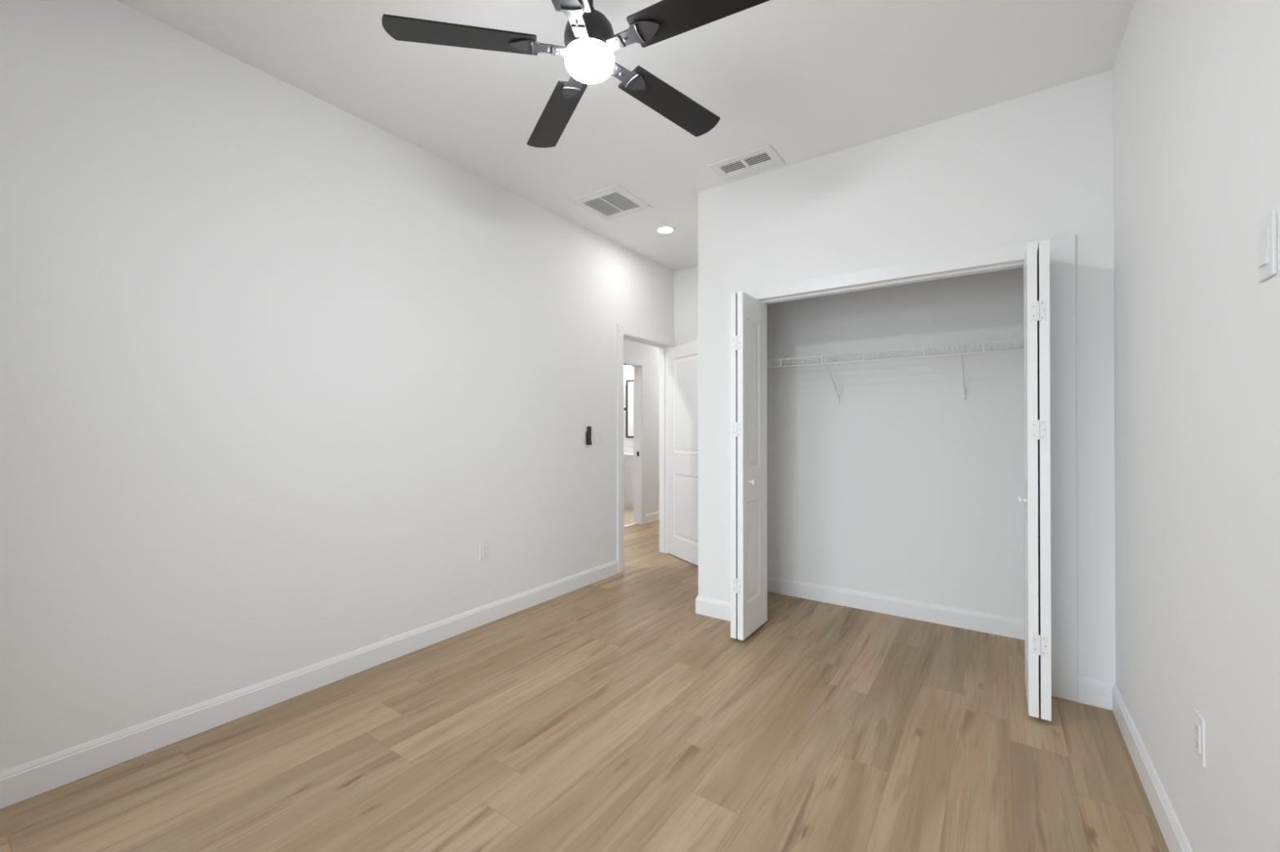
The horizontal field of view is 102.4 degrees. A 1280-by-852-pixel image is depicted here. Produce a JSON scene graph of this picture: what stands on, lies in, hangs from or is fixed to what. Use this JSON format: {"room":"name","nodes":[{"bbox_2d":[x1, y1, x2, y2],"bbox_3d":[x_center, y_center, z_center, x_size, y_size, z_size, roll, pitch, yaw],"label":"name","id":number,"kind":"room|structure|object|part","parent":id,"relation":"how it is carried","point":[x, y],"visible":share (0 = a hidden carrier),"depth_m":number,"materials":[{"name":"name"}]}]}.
{"room":"empty bedroom","nodes":[
{"label":"empty bedroom","id":0,"kind":"room"},
{"bbox_2d":[0,0,674,772],"bbox_3d":[-0.259,-0.154,4.448,0.115,2.845,8.200,0,0,35],"label":"wall","id":1,"kind":"structure","parent":0,"point":[277,367],"depth_m":2.25,"materials":[{"name":"white paint"}]},
{"bbox_2d":[0,560,617,808],"bbox_3d":[-1.330,1.202,2.792,0.014,0.116,3.970,0,0,35],"label":"baseboard","id":2,"kind":"structure","parent":1,"relation":"attached to","point":[24,781],"depth_m":2.22,"materials":[{"name":"white paint"}]},
{"bbox_2d":[480,540,488,560],"bbox_3d":[-0.993,0.796,3.282,0.009,0.116,0.070,0,0,35],"label":"wall outlet","id":3,"kind":"object","parent":1,"relation":"attached to","point":[484,546],"visible":1,"depth_m":3.28,"materials":[{"name":"white plastic"}]},
{"bbox_2d":[482,545,487,556],"bbox_3d":[-0.991,0.796,3.281,0.004,0.068,0.034,0,0,35],"label":"receptacle","id":4,"kind":"object","parent":3,"relation":"attached to","point":[484,547],"depth_m":3.28,"materials":[{"name":"grey plastic"}]},
{"bbox_2d":[586,426,591,444],"bbox_3d":[-0.409,0.076,4.110,0.024,0.148,0.047,0,0,35],"label":"remote","id":5,"kind":"object","parent":1,"relation":"attached to","point":[588,442],"visible":1,"depth_m":4.09,"materials":[{"name":"black plastic"}]},
{"bbox_2d":[593,430,603,444],"bbox_3d":[-0.339,0.095,4.222,0.010,0.118,0.116,0,0,35],"label":"light switch","id":6,"kind":"object","parent":1,"relation":"attached to","point":[597,434],"visible":1,"depth_m":4.22,"materials":[{"name":"white plastic"}]},
{"bbox_2d":[617,323,674,573],"bbox_3d":[0.027,0.195,4.842,0.131,2.151,0.937,0,0,35],"label":"trim","id":7,"kind":"structure","parent":1,"relation":"attached to","point":[624,332],"depth_m":4.85,"materials":[{"name":"white paint"}]},
{"bbox_2d":[667,340,697,565],"bbox_3d":[0.468,0.243,4.783,0.044,2.030,0.767,0,0,-27],"label":"door","id":8,"kind":"structure","parent":1,"relation":"in","point":[682,360],"depth_m":4.86,"materials":[{"name":"white paint"}]},
{"bbox_2d":[0,508,1168,851],"bbox_3d":[-0.179,1.328,4.464,6.292,0.120,8.070,0,0,35],"label":"floor","id":9,"kind":"structure","parent":0,"point":[610,714],"depth_m":1.97,"materials":[{"name":"brown wood"}]},
{"bbox_2d":[623,446,633,509],"bbox_3d":[-0.070,0.817,8.219,1.050,0.940,0.555,0,0,35],"label":"bathroom vanity","id":10,"kind":"object","parent":9,"relation":"on","point":[628,451],"visible":0.18,"depth_m":8.00,"materials":[{"name":"white paint"}]},
{"bbox_2d":[623,446,633,456],"bbox_3d":[-0.065,0.410,8.227,1.050,0.125,0.539,0,0,35],"label":"countertop","id":11,"kind":"structure","parent":10,"relation":"on","point":[628,451],"depth_m":8.60,"materials":[{"name":"white stone"}]},
{"bbox_3d":[-0.126,0.932,7.963,0.261,0.517,0.021,0,0,35],"label":"door","id":12,"kind":"part","parent":10,"relation":"part of","materials":[{"name":"white paint"}]},
{"bbox_2d":[115,0,1134,271],"bbox_3d":[-0.141,-1.637,4.464,6.472,0.120,8.350,0,0,35],"label":"ceiling","id":13,"kind":"structure","parent":0,"point":[806,80],"depth_m":2.32,"materials":[{"name":"white paint"}]},
{"bbox_2d":[382,0,769,147],"bbox_3d":[-0.135,-1.398,1.766,1.252,0.386,1.266,0,0,35],"label":"ceiling fan","id":14,"kind":"object","parent":13,"relation":"hanging from","point":[590,42],"visible":1,"depth_m":1.71,"materials":[{"name":"black wood"}]},
{"bbox_3d":[-0.588,-1.287,1.698,0.486,0.006,0.134,0,10,-10],"label":"blade","id":15,"kind":"part","parent":14,"relation":"part of","materials":[{"name":"black wood"}]},
{"bbox_3d":[-0.355,-1.284,2.147,0.134,0.006,0.486,-11,4,-25],"label":"blade","id":16,"kind":"part","parent":14,"relation":"part of","materials":[{"name":"black wood"}]},
{"bbox_3d":[-0.249,-1.289,1.355,0.134,0.006,0.486,10,2,10],"label":"blade","id":17,"kind":"part","parent":14,"relation":"part of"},
{"bbox_3d":[-0.173,-1.238,1.768,0.170,0.067,0.170,0,0,35],"label":"lamp shade","id":18,"kind":"part","parent":14,"relation":"part of","materials":[{"name":"white glass"}]},
{"bbox_3d":[0.131,-1.285,2.058,0.486,0.006,0.134,0,-10,-44],"label":"blade","id":19,"kind":"part","parent":14,"relation":"part of","materials":[{"name":"black wood"}]},
{"bbox_3d":[0.196,-1.288,1.569,0.486,0.006,0.134,0,-10,28],"label":"blade","id":20,"kind":"part","parent":14,"relation":"part of","materials":[{"name":"black wood"}]},
{"bbox_2d":[570,184,652,221],"bbox_3d":[-0.200,-1.575,3.648,0.410,0.013,0.420,0,0,35],"label":"ceiling vent","id":21,"kind":"object","parent":13,"relation":"in","point":[615,202],"visible":1,"depth_m":3.63,"materials":[{"name":"white metal"}]},
{"bbox_2d":[655,226,675,233],"bbox_3d":[0.204,-1.575,4.133,0.158,0.008,0.158,0,0,35],"label":"recessed light","id":22,"kind":"object","parent":13,"relation":"in","point":[662,229],"visible":1,"depth_m":4.12,"materials":[{"name":"white plastic"}]},
{"bbox_2d":[708,144,785,182],"bbox_3d":[0.643,-1.578,3.104,0.390,0.012,0.244,0,0,35],"label":"ceiling vent","id":23,"kind":"object","parent":13,"relation":"in","point":[766,157],"visible":1,"depth_m":3.09,"materials":[{"name":"white metal"}]},
{"bbox_2d":[623,365,633,447],"bbox_3d":[0.051,-0.134,8.542,1.814,2.845,0.100,0,0,35],"label":"wall","id":24,"kind":"structure","parent":0,"point":[627,442],"depth_m":8.69,"materials":[{"name":"white paint"}]},
{"bbox_2d":[623,379,633,438],"bbox_3d":[0.017,-0.286,8.471,0.668,0.970,0.058,0,0,35],"label":"framed mirror","id":25,"kind":"object","parent":24,"relation":"attached to","point":[629,384],"visible":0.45,"depth_m":8.59,"materials":[{"name":"black mirror"}]},
{"bbox_3d":[0.015,-0.286,8.467,0.538,0.908,0.006,0,0,35],"label":"glass","id":26,"kind":"part","parent":25,"relation":"part of","materials":[{"name":"white mirror"}]},
{"bbox_2d":[625,365,633,373],"bbox_3d":[-0.012,-0.961,8.432,0.560,0.168,0.160,0,0,35],"label":"vanity light","id":27,"kind":"object","parent":24,"relation":"attached to","point":[628,370],"visible":0.27,"depth_m":8.48,"materials":[{"name":"white glass"}]},
{"bbox_2d":[623,339,658,514],"bbox_3d":[-0.322,-0.145,6.321,0.115,2.845,5.200,0,0,35],"label":"wall","id":28,"kind":"structure","parent":0,"point":[649,353],"depth_m":6.89,"materials":[{"name":"white paint"}]},
{"bbox_2d":[623,523,637,527],"bbox_3d":[-0.271,1.275,6.424,0.050,0.007,0.760,0,0,35],"label":"trim","id":29,"kind":"structure","parent":28,"relation":"attached to","point":[633,523],"depth_m":6.60,"materials":[{"name":"white paint"}]},
{"bbox_2d":[623,356,645,524],"bbox_3d":[-0.247,0.208,6.413,0.131,2.141,0.930,0,0,35],"label":"trim","id":30,"kind":"structure","parent":28,"relation":"attached to","point":[639,366],"depth_m":6.72,"materials":[{"name":"white paint"}]},
{"bbox_2d":[645,511,658,523],"bbox_3d":[0.642,1.226,7.583,0.014,0.116,2.015,0,0,35],"label":"baseboard","id":31,"kind":"structure","parent":28,"relation":"attached to","point":[651,517],"depth_m":6.89,"materials":[{"name":"white paint"}]},
{"bbox_2d":[656,483,658,491],"bbox_3d":[0.246,0.836,7.022,0.009,0.116,0.070,0,0,35],"label":"wall outlet","id":32,"kind":"object","parent":28,"relation":"attached to","point":[657,484],"visible":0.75,"depth_m":7.01,"materials":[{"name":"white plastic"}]},
{"bbox_2d":[674,266,697,346],"bbox_3d":[0.798,-0.152,4.961,1.031,2.845,0.100,0,0,35],"label":"wall","id":33,"kind":"structure","parent":0,"point":[686,281],"depth_m":5.14,"materials":[{"name":"white paint"}]},
{"bbox_2d":[766,266,1024,619],"bbox_3d":[1.738,-0.159,3.481,1.974,2.845,0.100,0,0,35],"label":"wall","id":34,"kind":"structure","parent":0,"point":[907,487],"depth_m":3.41,"materials":[{"name":"white paint"}]},
{"bbox_2d":[767,339,1023,403],"bbox_3d":[1.615,-0.319,3.305,1.974,0.313,0.332,0,0,35],"label":"wire shelf","id":35,"kind":"object","parent":34,"relation":"attached to","point":[984,344],"visible":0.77,"depth_m":3.21,"materials":[{"name":"white metal"}]},
{"bbox_3d":[1.524,-0.439,3.176,1.966,0.058,0.009,0,0,35],"label":"rail","id":36,"kind":"part","parent":35,"relation":"part of","materials":[{"name":"white metal"}]},
{"bbox_2d":[767,576,1024,639],"bbox_3d":[1.536,1.204,3.184,1.974,0.116,0.607,0,0,35],"label":"baseboard","id":37,"kind":"structure","parent":34,"relation":"attached to","point":[1005,626],"depth_m":3.40,"materials":[{"name":"white paint"}]},
{"bbox_2d":[697,70,1115,684],"bbox_3d":[1.283,-0.162,2.928,2.089,2.845,0.115,0,0,35],"label":"wall","id":38,"kind":"structure","parent":0,"point":[1037,166],"depth_m":2.65,"materials":[{"name":"white paint"}]},
{"bbox_2d":[760,261,1023,304],"bbox_3d":[1.326,-0.789,2.895,1.510,0.014,0.050,0,0,35],"label":"door track","id":39,"kind":"object","parent":38,"relation":"attached to","point":[1002,267],"visible":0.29,"depth_m":2.81,"materials":[{"name":"white metal"}]},
{"bbox_2d":[730,291,767,640],"bbox_3d":[0.683,0.231,3.139,0.112,2.018,0.385,0,0,35],"label":"bifold door","id":40,"kind":"structure","parent":39,"relation":"hanging from","point":[748,346],"depth_m":3.04,"materials":[{"name":"white paint"}]},
{"bbox_3d":[0.666,0.334,3.046,0.033,0.033,0.033,0,0,35],"label":"knob","id":41,"kind":"part","parent":40,"relation":"part of","materials":[{"name":"white plastic"}]},
{"bbox_2d":[1017,240,1051,721],"bbox_3d":[1.782,0.226,2.338,0.109,2.018,0.385,0,0,35],"label":"bifold door","id":42,"kind":"structure","parent":39,"relation":"hanging from","point":[1037,420],"depth_m":2.18,"materials":[{"name":"white paint"}]},
{"bbox_3d":[1.701,0.330,2.289,0.033,0.033,0.033,0,0,35],"label":"knob","id":43,"kind":"part","parent":42,"relation":"part of","materials":[{"name":"white plastic"}]},
{"bbox_2d":[733,234,1077,702],"bbox_3d":[1.333,0.192,2.884,1.697,2.136,0.127,0,0,35],"label":"trim","id":44,"kind":"structure","parent":38,"relation":"attached to","point":[1064,611],"depth_m":2.38,"materials":[{"name":"white paint"}]},
{"bbox_2d":[1077,675,1115,710],"bbox_3d":[2.049,1.199,2.309,0.130,0.116,0.014,0,0,35],"label":"baseboard","id":45,"kind":"structure","parent":38,"relation":"attached to","point":[1097,693],"depth_m":2.31,"materials":[{"name":"white paint"}]},
{"bbox_2d":[1112,0,1279,851],"bbox_3d":[1.351,-0.172,1.070,0.150,2.845,4.499,0,0,35],"label":"wall","id":46,"kind":"structure","parent":0,"point":[1196,83],"depth_m":1.32,"materials":[{"name":"white paint"}]},
{"bbox_2d":[1111,684,1192,851],"bbox_3d":[1.092,1.192,0.834,0.014,0.116,3.528,0,0,35],"label":"baseboard","id":47,"kind":"structure","parent":46,"relation":"attached to","point":[1175,837],"depth_m":1.71,"materials":[{"name":"white paint"}]},
{"bbox_2d":[1194,708,1205,767],"bbox_3d":[1.428,0.794,1.313,0.009,0.116,0.070,0,0,35],"label":"wall outlet","id":48,"kind":"object","parent":46,"relation":"attached to","point":[1199,722],"visible":1,"depth_m":1.30,"materials":[{"name":"white plastic"}]},
{"bbox_2d":[1195,720,1200,753],"bbox_3d":[1.426,0.794,1.314,0.004,0.068,0.034,0,0,35],"label":"receptacle","id":49,"kind":"object","parent":48,"relation":"attached to","point":[1197,723],"depth_m":1.31,"materials":[{"name":"grey plastic"}]},
{"bbox_2d":[1257,210,1276,282],"bbox_3d":[1.190,-0.339,0.979,0.010,0.118,0.070,0,0,35],"label":"light switch","id":50,"kind":"object","parent":46,"relation":"attached to","point":[1267,226],"visible":1,"depth_m":0.97,"materials":[{"name":"white plastic"}]},
{"bbox_3d":[0.901,-0.156,4.107,0.115,2.845,1.383,0,0,35],"label":"wall","id":51,"kind":"structure","parent":0,"visible":0},
{"bbox_2d":[695,595,730,621],"bbox_3d":[0.890,1.208,3.968,0.275,0.116,1.411,0,0,35],"label":"baseboard","id":52,"kind":"structure","parent":51,"relation":"attached to","point":[717,609],"depth_m":3.39,"materials":[{"name":"white paint"}]}
]}

